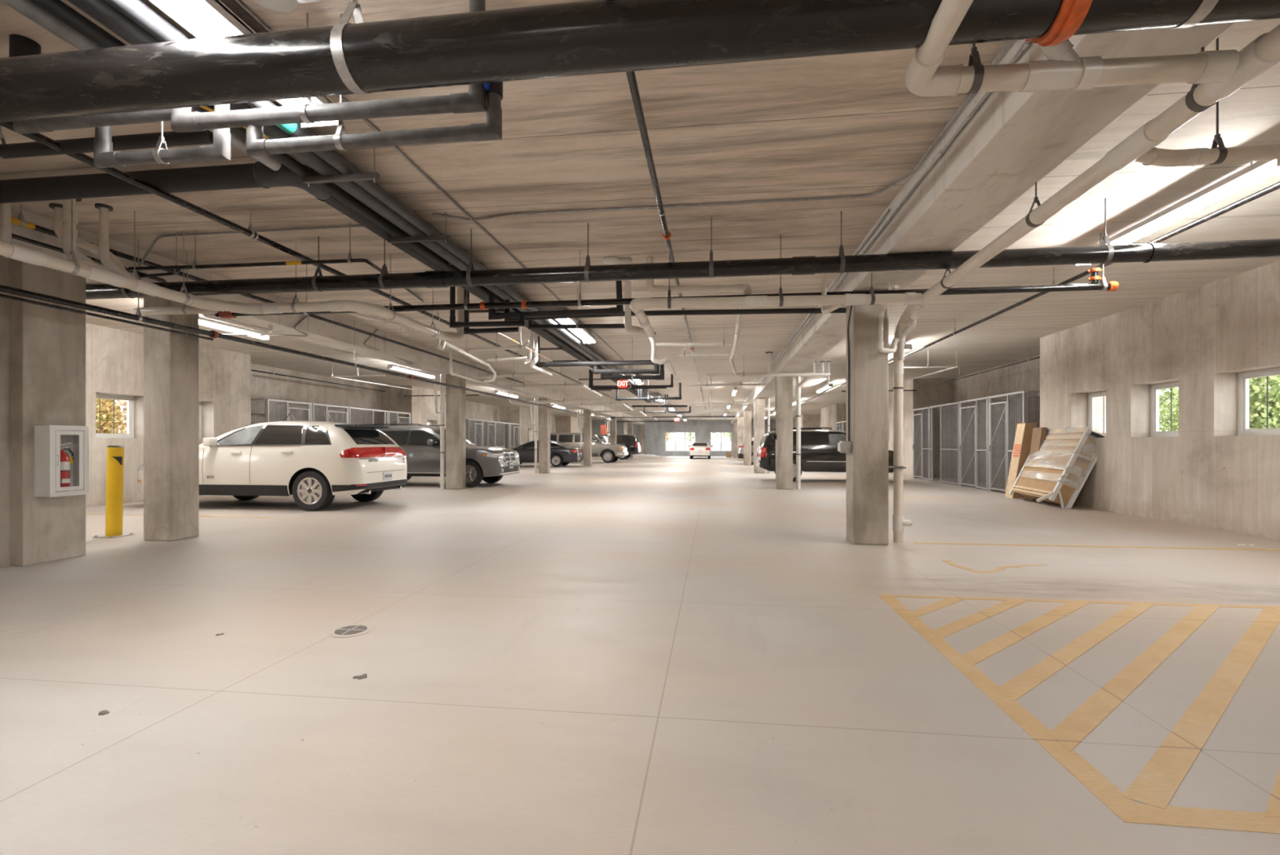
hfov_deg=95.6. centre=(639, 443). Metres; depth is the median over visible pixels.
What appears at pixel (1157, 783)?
hatched marking
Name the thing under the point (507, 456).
grille
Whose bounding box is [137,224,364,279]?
conduit
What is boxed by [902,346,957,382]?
branch
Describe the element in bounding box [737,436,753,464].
car
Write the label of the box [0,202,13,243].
drain riser
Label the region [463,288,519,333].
insulated pipe
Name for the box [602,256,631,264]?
smoke detector
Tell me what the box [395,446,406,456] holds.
tail lamp
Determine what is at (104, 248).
drain riser
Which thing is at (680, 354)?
drain pipe
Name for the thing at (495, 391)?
strip light
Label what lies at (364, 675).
crumbs
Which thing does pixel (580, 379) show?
bracket
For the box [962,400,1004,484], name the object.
divider
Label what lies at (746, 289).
drain pipe
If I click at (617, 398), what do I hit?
insulated pipe
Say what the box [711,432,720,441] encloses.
tree
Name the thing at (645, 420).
insulated pipe
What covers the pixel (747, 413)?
concrete column
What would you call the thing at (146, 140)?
insulated pipe
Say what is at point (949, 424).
locker
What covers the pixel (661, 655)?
floor
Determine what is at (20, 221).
pipe
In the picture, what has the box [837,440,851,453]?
junction box
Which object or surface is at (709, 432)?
window
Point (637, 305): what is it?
drain pipe
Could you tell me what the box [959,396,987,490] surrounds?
locker
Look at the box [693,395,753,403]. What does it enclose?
drain pipe
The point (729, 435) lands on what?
tree
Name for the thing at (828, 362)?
drain riser
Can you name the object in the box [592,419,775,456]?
wall
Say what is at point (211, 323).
diffuser
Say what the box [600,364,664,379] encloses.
insulated pipe
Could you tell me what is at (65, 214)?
drain riser
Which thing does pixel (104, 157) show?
insulated pipe
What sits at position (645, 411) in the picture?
insulated pipe
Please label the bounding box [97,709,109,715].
crumbs
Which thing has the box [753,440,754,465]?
stack
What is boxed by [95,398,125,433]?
tree
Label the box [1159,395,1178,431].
tree
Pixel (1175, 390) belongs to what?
tree
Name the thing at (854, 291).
conduit
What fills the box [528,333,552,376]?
stack
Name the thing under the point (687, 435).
tree
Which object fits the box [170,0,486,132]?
insulated pipe
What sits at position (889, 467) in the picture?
clamp
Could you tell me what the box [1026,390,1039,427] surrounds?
divider
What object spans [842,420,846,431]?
locker
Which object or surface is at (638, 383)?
insulated riser
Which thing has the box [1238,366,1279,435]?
window
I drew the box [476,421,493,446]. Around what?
divider
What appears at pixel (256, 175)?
insulated pipe
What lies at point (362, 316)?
drain pipe
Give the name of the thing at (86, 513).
bay line
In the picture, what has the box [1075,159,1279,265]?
strip light
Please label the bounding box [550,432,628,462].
car
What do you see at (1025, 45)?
conduit
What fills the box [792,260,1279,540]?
wall
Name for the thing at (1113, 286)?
pipe
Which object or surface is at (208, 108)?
tape
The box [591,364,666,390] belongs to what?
insulated pipe
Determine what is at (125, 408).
tree
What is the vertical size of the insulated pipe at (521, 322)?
0.701 m
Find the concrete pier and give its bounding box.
[0,254,85,567]
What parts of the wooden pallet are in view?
wrapped rail, wrapped rail, cross rail, cross rail, wrapped rail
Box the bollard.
[92,445,134,537]
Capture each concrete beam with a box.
[0,204,644,424]
[730,22,1236,424]
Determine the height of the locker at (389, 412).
2.490 m
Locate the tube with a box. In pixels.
[496,332,552,361]
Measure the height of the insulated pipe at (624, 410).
0.584 m
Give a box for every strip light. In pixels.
[142,306,269,339]
[149,0,338,128]
[387,363,435,377]
[494,389,518,397]
[551,404,564,408]
[555,309,595,343]
[625,373,643,383]
[653,392,663,400]
[732,386,737,395]
[816,382,832,392]
[888,343,911,359]
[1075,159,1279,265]
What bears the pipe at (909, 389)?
hanging from the ceiling
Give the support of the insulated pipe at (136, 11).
hanging from the ceiling
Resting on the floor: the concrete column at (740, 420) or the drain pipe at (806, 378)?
the concrete column at (740, 420)
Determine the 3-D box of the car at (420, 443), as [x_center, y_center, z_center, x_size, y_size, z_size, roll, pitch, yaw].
[-6.376,0.332,17.659,5.118,1.836,2.356,0,0,7]
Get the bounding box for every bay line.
[85,513,272,517]
[913,542,1279,550]
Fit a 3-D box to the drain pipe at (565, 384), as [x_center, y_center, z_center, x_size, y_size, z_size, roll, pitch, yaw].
[-2.924,-2.058,20.502,2.654,0.605,3.056,0,0,7]
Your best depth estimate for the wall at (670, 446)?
69.81 m
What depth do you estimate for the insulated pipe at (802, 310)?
8.17 m
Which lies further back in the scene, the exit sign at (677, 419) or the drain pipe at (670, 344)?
the exit sign at (677, 419)
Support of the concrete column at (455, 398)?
on the floor
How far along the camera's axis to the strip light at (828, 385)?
22.35 m
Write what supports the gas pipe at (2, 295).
hanging from the ceiling
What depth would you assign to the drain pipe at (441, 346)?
9.98 m
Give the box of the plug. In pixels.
[902,519,911,525]
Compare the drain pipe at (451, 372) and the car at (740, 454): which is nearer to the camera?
the drain pipe at (451, 372)
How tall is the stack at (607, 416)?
3.210 m
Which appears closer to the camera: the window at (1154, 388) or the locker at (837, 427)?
the window at (1154, 388)
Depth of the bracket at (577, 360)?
14.74 m
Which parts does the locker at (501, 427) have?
panel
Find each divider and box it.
[250,398,266,423]
[276,403,307,421]
[315,406,346,422]
[359,410,383,425]
[466,418,467,438]
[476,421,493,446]
[497,422,505,448]
[933,406,972,480]
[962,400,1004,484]
[991,395,1039,487]
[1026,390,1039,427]
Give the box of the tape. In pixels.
[199,106,268,137]
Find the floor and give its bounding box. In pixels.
[0,455,1279,854]
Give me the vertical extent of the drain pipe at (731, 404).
0.505 m
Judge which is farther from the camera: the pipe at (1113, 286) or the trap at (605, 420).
the trap at (605, 420)
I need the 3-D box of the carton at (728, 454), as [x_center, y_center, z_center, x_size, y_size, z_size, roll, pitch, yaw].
[8.012,0.999,52.409,0.450,0.503,0.400,0,0,7]
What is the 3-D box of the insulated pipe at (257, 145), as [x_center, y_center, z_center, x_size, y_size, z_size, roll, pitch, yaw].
[-1.468,-1.988,3.155,1.484,0.744,0.121,0,0,7]
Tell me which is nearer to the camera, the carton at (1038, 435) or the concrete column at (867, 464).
the concrete column at (867, 464)
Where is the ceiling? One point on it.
(851, 124)
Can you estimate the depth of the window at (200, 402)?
14.27 m
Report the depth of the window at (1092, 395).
11.70 m
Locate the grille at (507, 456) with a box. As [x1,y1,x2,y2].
[502,452,515,462]
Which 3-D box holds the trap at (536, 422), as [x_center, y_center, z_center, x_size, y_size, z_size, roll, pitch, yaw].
[-4.437,-1.268,24.300,0.372,0.930,0.103,0,0,17]
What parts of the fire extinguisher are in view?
lever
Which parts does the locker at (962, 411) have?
door, door, rail, panel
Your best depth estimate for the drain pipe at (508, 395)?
21.11 m
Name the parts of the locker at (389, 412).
panel, door, door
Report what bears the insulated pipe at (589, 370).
hanging from the ceiling
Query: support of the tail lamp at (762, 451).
attached to the car at (819, 446)
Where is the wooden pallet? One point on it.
(1065, 460)
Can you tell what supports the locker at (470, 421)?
on the floor
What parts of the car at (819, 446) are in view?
roof rail, roof rail, moulding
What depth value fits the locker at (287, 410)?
16.77 m
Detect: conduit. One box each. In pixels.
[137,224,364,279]
[224,315,307,336]
[232,0,671,404]
[335,328,413,364]
[432,40,1013,220]
[735,40,1032,415]
[735,208,889,413]
[753,399,754,437]
[775,376,776,434]
[847,289,855,440]
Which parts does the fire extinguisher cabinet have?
door pull, door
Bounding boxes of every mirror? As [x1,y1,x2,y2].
[203,436,218,445]
[426,439,435,444]
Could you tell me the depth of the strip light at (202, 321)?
10.76 m
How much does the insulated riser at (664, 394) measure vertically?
0.811 m
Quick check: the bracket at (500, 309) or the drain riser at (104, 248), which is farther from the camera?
the bracket at (500, 309)
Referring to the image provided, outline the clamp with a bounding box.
[888,466,906,468]
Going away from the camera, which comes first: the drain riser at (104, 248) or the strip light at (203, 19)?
the strip light at (203, 19)
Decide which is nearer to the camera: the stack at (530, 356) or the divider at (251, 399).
the stack at (530, 356)
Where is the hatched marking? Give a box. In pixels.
[877,594,1279,833]
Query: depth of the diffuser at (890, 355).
14.03 m
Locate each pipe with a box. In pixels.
[0,0,280,170]
[0,0,1279,122]
[0,121,635,408]
[0,125,213,159]
[0,161,649,402]
[0,199,465,341]
[0,239,613,421]
[0,293,213,340]
[11,203,523,382]
[12,233,166,282]
[13,108,171,133]
[29,0,651,402]
[66,0,655,402]
[85,197,1279,299]
[93,103,231,168]
[104,0,658,402]
[128,222,423,302]
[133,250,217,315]
[138,231,180,278]
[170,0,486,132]
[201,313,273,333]
[214,227,1118,318]
[246,13,502,156]
[250,362,385,391]
[348,303,410,336]
[403,394,479,396]
[435,337,496,382]
[448,347,526,395]
[449,286,524,327]
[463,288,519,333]
[464,326,530,351]
[479,360,546,378]
[487,326,527,361]
[488,280,623,319]
[504,284,846,320]
[506,371,602,396]
[507,393,530,406]
[524,386,603,404]
[528,287,625,328]
[534,336,659,373]
[568,401,632,410]
[588,358,673,387]
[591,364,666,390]
[595,408,646,416]
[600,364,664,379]
[612,409,735,417]
[615,379,681,400]
[615,408,657,420]
[616,420,674,422]
[624,280,646,334]
[626,71,706,408]
[630,234,921,337]
[631,403,687,407]
[644,405,690,413]
[645,257,751,294]
[655,337,732,346]
[678,337,728,356]
[686,372,765,386]
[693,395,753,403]
[694,403,752,405]
[698,411,743,413]
[701,413,737,419]
[706,369,830,376]
[728,306,742,375]
[792,181,1279,407]
[797,376,809,386]
[821,255,843,314]
[841,389,916,391]
[877,281,899,353]
[892,24,1279,542]
[897,313,917,359]
[905,0,1239,96]
[934,346,1039,385]
[1038,39,1081,62]
[1132,37,1279,166]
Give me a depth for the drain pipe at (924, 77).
2.56 m
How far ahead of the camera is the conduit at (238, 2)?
5.11 m
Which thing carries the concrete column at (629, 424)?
on the floor
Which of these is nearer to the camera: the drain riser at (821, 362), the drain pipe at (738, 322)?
the drain pipe at (738, 322)
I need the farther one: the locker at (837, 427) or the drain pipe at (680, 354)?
the locker at (837, 427)
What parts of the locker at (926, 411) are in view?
door, door, panel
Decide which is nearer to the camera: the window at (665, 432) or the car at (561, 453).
the car at (561, 453)
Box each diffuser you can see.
[199,320,268,339]
[498,391,517,397]
[556,318,593,342]
[817,385,830,392]
[888,349,907,359]
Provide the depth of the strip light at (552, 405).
33.48 m
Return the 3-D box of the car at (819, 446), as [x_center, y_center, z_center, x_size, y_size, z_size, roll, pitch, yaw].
[6.255,0.362,19.620,4.551,1.775,2.314,0,0,7]
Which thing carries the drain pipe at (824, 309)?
attached to the drain pipe at (637, 305)
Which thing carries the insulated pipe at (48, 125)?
hanging from the ceiling
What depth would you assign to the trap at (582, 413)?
32.69 m
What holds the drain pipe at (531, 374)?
hanging from the ceiling
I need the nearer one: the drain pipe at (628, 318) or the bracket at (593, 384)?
the drain pipe at (628, 318)
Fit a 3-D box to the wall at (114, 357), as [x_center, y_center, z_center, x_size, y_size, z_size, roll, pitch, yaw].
[-9.824,-0.555,25.937,1.600,3.610,67.000,0,0,7]
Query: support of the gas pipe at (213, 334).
hanging from the ceiling
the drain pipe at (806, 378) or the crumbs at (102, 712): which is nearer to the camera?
the crumbs at (102, 712)
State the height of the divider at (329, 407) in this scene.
2.490 m
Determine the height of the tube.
0.655 m
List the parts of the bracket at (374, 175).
threaded rod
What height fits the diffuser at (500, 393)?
0.065 m
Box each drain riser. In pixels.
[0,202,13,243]
[48,203,129,274]
[60,198,109,271]
[94,203,134,278]
[765,351,773,373]
[820,360,825,373]
[826,360,831,382]
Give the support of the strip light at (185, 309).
hanging from the ceiling
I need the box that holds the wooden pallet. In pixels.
[1008,426,1106,508]
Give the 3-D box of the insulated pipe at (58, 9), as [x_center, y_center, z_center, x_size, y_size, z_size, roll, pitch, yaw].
[-1.564,-2.232,13.301,0.094,0.255,34.000,0,0,7]
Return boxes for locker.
[266,398,311,422]
[311,403,348,422]
[348,406,387,426]
[387,410,410,425]
[467,418,483,445]
[483,420,495,446]
[495,421,510,448]
[510,422,519,448]
[835,421,842,431]
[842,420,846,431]
[912,406,929,479]
[929,401,959,485]
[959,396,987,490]
[987,390,1026,491]
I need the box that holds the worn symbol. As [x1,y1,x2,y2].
[942,560,1048,572]
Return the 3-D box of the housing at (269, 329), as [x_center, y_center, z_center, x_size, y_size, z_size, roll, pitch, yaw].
[-5.770,-2.019,8.286,0.197,0.780,2.160,0,0,-11]
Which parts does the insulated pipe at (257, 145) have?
valve handle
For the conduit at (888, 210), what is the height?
0.023 m
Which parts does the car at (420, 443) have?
roof rail, roof rail, sill trim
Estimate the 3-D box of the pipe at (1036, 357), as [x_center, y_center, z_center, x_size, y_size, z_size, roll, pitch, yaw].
[9.805,-2.183,16.803,0.050,0.355,6.600,0,0,7]
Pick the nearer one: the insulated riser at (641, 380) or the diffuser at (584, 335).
the diffuser at (584, 335)
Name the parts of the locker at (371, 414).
panel, panel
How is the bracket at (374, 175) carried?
hanging from the ceiling
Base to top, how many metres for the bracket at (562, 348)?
0.315 m
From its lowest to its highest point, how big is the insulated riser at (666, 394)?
0.812 m
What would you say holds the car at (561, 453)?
on the floor
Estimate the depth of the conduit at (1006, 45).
5.60 m
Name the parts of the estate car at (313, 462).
beltline trim, door handle, licence plate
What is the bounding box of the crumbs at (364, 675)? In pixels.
[352,673,367,679]
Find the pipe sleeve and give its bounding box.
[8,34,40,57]
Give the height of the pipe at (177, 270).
0.494 m
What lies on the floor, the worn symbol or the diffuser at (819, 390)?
the worn symbol
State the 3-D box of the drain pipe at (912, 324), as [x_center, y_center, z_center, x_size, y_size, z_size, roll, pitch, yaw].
[3.268,-1.277,7.037,0.134,0.464,0.604,0,0,10]
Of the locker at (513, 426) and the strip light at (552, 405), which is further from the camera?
the locker at (513, 426)
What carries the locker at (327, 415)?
on the floor
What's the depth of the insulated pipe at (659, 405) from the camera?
26.07 m
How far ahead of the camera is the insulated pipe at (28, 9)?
3.00 m
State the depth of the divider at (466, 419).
29.25 m
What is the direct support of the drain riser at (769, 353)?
attached to the ceiling
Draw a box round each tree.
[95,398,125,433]
[97,400,127,433]
[115,399,127,433]
[666,432,681,441]
[676,432,694,441]
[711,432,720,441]
[720,432,731,441]
[1159,386,1178,431]
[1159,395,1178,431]
[1248,374,1279,428]
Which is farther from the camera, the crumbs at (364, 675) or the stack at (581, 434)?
the stack at (581, 434)
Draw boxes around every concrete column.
[143,297,199,541]
[445,373,466,488]
[538,398,550,473]
[583,409,591,465]
[609,416,616,450]
[627,422,632,457]
[640,424,644,453]
[733,421,737,457]
[737,417,743,461]
[743,409,751,465]
[754,398,764,473]
[775,376,792,489]
[846,288,888,544]
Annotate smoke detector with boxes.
[254,0,324,13]
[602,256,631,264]
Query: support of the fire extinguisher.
in the fire extinguisher cabinet
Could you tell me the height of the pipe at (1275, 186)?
0.311 m
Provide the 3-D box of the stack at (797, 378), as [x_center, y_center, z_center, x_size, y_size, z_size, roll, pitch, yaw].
[4.353,-0.355,15.930,0.144,3.210,0.144,0,0,7]
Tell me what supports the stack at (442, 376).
on the floor
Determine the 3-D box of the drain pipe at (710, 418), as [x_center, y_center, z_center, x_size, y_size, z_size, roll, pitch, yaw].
[6.015,-2.083,43.590,2.800,0.555,0.090,0,0,7]
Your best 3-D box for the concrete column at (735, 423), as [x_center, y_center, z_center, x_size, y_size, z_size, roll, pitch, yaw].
[8.301,-0.325,50.266,0.420,3.150,0.420,0,0,7]
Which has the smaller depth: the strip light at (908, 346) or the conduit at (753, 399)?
the strip light at (908, 346)
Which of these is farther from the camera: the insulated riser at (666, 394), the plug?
the insulated riser at (666, 394)
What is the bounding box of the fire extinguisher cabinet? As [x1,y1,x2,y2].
[34,425,88,497]
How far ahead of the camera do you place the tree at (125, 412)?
19.18 m
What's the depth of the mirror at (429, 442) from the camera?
16.43 m
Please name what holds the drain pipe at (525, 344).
hanging from the ceiling
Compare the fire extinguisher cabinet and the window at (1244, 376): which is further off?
the window at (1244, 376)
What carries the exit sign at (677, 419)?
hanging from the ceiling
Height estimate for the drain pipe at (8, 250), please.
0.828 m
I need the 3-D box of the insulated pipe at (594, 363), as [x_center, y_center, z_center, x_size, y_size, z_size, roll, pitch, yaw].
[-0.953,-1.956,12.619,2.757,0.937,0.115,0,0,7]
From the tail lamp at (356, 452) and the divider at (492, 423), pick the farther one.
the divider at (492, 423)
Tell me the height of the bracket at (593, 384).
0.315 m
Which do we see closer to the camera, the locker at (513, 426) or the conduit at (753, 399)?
the conduit at (753, 399)
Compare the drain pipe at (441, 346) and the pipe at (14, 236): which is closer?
the pipe at (14, 236)
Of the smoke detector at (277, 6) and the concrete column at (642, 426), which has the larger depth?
the concrete column at (642, 426)
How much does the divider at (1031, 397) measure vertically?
2.490 m
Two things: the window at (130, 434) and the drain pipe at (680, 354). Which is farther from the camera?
the drain pipe at (680, 354)
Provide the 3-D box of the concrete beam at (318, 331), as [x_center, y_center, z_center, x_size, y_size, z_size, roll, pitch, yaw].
[-4.060,-2.130,25.208,0.620,0.460,67.000,0,0,7]
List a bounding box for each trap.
[433,380,444,413]
[530,404,537,424]
[577,413,583,429]
[604,419,609,431]
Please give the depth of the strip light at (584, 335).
11.34 m
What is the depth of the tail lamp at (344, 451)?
10.84 m
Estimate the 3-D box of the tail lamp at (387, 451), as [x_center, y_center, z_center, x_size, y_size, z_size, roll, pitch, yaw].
[-5.063,0.166,12.012,0.278,0.202,1.018,0,0,-9]
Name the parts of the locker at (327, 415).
panel, door, door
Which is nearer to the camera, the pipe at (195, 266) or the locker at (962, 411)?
the pipe at (195, 266)
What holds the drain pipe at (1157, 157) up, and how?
hanging from the ceiling
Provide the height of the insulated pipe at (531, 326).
0.635 m
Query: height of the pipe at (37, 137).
0.288 m
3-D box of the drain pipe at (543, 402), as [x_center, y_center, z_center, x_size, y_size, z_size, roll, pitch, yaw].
[-3.130,-1.991,23.780,3.309,0.738,0.138,0,0,7]
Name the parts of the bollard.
plate, post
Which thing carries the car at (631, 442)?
on the floor
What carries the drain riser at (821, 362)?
attached to the ceiling
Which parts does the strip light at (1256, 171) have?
hanging rod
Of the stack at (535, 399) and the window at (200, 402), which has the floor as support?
the stack at (535, 399)
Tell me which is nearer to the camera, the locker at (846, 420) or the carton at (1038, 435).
the carton at (1038, 435)
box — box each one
[772,434,776,439]
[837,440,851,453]
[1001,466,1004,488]
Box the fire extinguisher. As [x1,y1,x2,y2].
[60,442,73,491]
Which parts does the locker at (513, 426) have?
door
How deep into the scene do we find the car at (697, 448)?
46.49 m
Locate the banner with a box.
[600,424,607,457]
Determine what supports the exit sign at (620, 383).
hanging from the ceiling
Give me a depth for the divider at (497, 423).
35.24 m
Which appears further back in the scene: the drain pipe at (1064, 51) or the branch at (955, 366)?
the branch at (955, 366)
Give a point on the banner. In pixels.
(603, 431)
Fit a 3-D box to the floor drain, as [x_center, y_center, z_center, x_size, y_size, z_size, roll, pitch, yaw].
[-1.929,1.246,3.873,0.280,0.009,0.280,0,0,7]
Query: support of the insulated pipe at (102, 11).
hanging from the ceiling
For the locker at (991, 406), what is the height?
2.490 m
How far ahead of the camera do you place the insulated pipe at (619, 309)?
8.26 m
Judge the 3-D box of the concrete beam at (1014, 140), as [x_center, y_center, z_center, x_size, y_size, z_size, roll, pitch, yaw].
[5.092,-2.130,24.051,0.630,0.460,67.000,0,0,7]
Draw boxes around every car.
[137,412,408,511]
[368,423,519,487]
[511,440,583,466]
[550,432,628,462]
[595,434,640,459]
[688,441,713,458]
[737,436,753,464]
[755,426,893,481]
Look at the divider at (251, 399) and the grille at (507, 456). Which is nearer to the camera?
the divider at (251, 399)
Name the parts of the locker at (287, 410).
panel, door, door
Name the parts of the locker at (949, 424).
panel, rail, panel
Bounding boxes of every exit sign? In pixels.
[617,379,628,387]
[674,407,679,421]
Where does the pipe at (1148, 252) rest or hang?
hanging from the ceiling
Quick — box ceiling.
[0,0,1279,420]
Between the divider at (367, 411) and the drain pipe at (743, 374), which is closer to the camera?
the drain pipe at (743, 374)
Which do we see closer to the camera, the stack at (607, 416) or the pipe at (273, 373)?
the pipe at (273, 373)
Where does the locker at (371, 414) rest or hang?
on the floor
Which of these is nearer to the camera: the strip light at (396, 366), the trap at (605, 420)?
the strip light at (396, 366)
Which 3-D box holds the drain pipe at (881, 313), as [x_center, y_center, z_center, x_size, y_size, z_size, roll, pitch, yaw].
[3.020,-1.730,7.022,0.261,1.260,0.897,0,0,27]
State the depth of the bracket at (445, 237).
5.93 m
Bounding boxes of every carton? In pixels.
[725,451,731,457]
[1004,422,1036,497]
[1023,426,1047,500]
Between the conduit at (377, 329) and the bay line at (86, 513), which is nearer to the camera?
the bay line at (86, 513)
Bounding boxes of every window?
[95,392,133,438]
[199,401,202,438]
[665,431,695,451]
[709,431,732,451]
[1088,390,1106,435]
[1150,380,1178,436]
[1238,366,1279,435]
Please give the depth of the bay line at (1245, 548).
7.02 m
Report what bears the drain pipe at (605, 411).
hanging from the ceiling
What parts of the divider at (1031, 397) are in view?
frame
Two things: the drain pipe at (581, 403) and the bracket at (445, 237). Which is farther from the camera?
the drain pipe at (581, 403)
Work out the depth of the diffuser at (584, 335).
11.30 m
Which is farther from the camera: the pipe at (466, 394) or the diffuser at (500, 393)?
the diffuser at (500, 393)
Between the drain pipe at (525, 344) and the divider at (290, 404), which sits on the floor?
the divider at (290, 404)
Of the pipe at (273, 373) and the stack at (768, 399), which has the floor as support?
the stack at (768, 399)
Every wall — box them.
[85,323,592,506]
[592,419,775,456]
[666,441,731,450]
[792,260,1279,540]
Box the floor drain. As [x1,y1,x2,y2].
[327,623,373,637]
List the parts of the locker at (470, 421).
panel, door, door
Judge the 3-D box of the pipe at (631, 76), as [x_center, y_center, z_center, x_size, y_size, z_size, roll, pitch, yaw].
[1.541,-2.219,15.933,0.098,0.282,40.000,0,0,7]
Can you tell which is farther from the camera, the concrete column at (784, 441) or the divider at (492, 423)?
the divider at (492, 423)
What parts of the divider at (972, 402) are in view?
frame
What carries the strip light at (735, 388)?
hanging from the ceiling
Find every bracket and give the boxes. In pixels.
[302,146,379,186]
[387,211,449,245]
[469,308,504,312]
[539,346,564,351]
[549,351,578,362]
[578,371,600,381]
[592,383,611,391]
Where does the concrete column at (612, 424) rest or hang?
on the floor
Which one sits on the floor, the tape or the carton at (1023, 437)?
the carton at (1023, 437)
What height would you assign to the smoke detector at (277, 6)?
0.055 m
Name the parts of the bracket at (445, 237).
threaded rod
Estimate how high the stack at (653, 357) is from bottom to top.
0.675 m
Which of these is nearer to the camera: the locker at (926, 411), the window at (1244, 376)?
the window at (1244, 376)
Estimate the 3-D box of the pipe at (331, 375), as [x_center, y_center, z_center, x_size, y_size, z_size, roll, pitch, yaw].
[-7.602,-2.103,18.085,1.620,0.513,4.024,0,0,7]
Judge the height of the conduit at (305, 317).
0.312 m
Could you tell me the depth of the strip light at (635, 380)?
19.67 m
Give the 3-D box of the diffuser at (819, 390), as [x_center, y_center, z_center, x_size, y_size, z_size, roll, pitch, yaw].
[7.197,-2.123,22.646,0.129,0.065,2.440,0,0,7]
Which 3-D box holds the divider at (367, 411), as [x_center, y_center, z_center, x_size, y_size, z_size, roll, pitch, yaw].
[-10.169,0.005,22.090,1.180,2.490,0.040,0,0,7]
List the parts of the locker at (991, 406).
door, door, panel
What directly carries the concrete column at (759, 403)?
on the floor
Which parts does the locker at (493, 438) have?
panel, door, door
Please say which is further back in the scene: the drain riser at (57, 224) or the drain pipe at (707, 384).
the drain pipe at (707, 384)
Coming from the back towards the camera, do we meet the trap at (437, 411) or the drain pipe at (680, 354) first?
the trap at (437, 411)
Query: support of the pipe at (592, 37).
hanging from the ceiling
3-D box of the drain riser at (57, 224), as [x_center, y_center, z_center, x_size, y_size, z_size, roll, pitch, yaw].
[-5.585,-2.044,5.896,0.602,0.633,0.155,0,0,-34]
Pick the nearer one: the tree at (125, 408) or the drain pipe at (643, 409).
the tree at (125, 408)
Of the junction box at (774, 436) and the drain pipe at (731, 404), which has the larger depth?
the drain pipe at (731, 404)
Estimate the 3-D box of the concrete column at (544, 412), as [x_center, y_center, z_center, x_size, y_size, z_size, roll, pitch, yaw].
[-4.037,-0.325,24.510,0.400,3.150,0.420,0,0,7]
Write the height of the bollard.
1.223 m
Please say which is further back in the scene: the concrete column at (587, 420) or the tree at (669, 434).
the tree at (669, 434)
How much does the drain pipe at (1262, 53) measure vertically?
3.610 m
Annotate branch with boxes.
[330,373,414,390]
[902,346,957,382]
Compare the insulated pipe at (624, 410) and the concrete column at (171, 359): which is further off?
the insulated pipe at (624, 410)
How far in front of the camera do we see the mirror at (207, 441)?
10.79 m
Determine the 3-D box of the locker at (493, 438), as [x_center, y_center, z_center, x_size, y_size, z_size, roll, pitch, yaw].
[-8.283,0.005,31.916,0.087,2.490,1.750,0,0,7]
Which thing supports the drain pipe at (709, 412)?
hanging from the ceiling
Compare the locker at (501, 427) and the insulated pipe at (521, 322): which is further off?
the locker at (501, 427)
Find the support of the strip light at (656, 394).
hanging from the ceiling
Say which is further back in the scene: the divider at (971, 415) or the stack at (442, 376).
the divider at (971, 415)
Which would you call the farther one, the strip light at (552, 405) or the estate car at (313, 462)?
the strip light at (552, 405)
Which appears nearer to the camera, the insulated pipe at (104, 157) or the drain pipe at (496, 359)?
the insulated pipe at (104, 157)
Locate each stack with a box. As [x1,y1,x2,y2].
[440,373,444,488]
[523,329,533,364]
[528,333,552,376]
[533,398,537,473]
[580,409,582,465]
[607,416,608,443]
[648,332,676,376]
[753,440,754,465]
[767,398,769,472]
[795,376,800,488]
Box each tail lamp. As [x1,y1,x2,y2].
[339,446,385,457]
[351,447,368,457]
[382,446,399,456]
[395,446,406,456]
[758,447,767,457]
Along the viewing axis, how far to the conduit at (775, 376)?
15.92 m
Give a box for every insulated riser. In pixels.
[637,381,639,397]
[640,379,642,397]
[664,394,666,411]
[666,394,667,411]

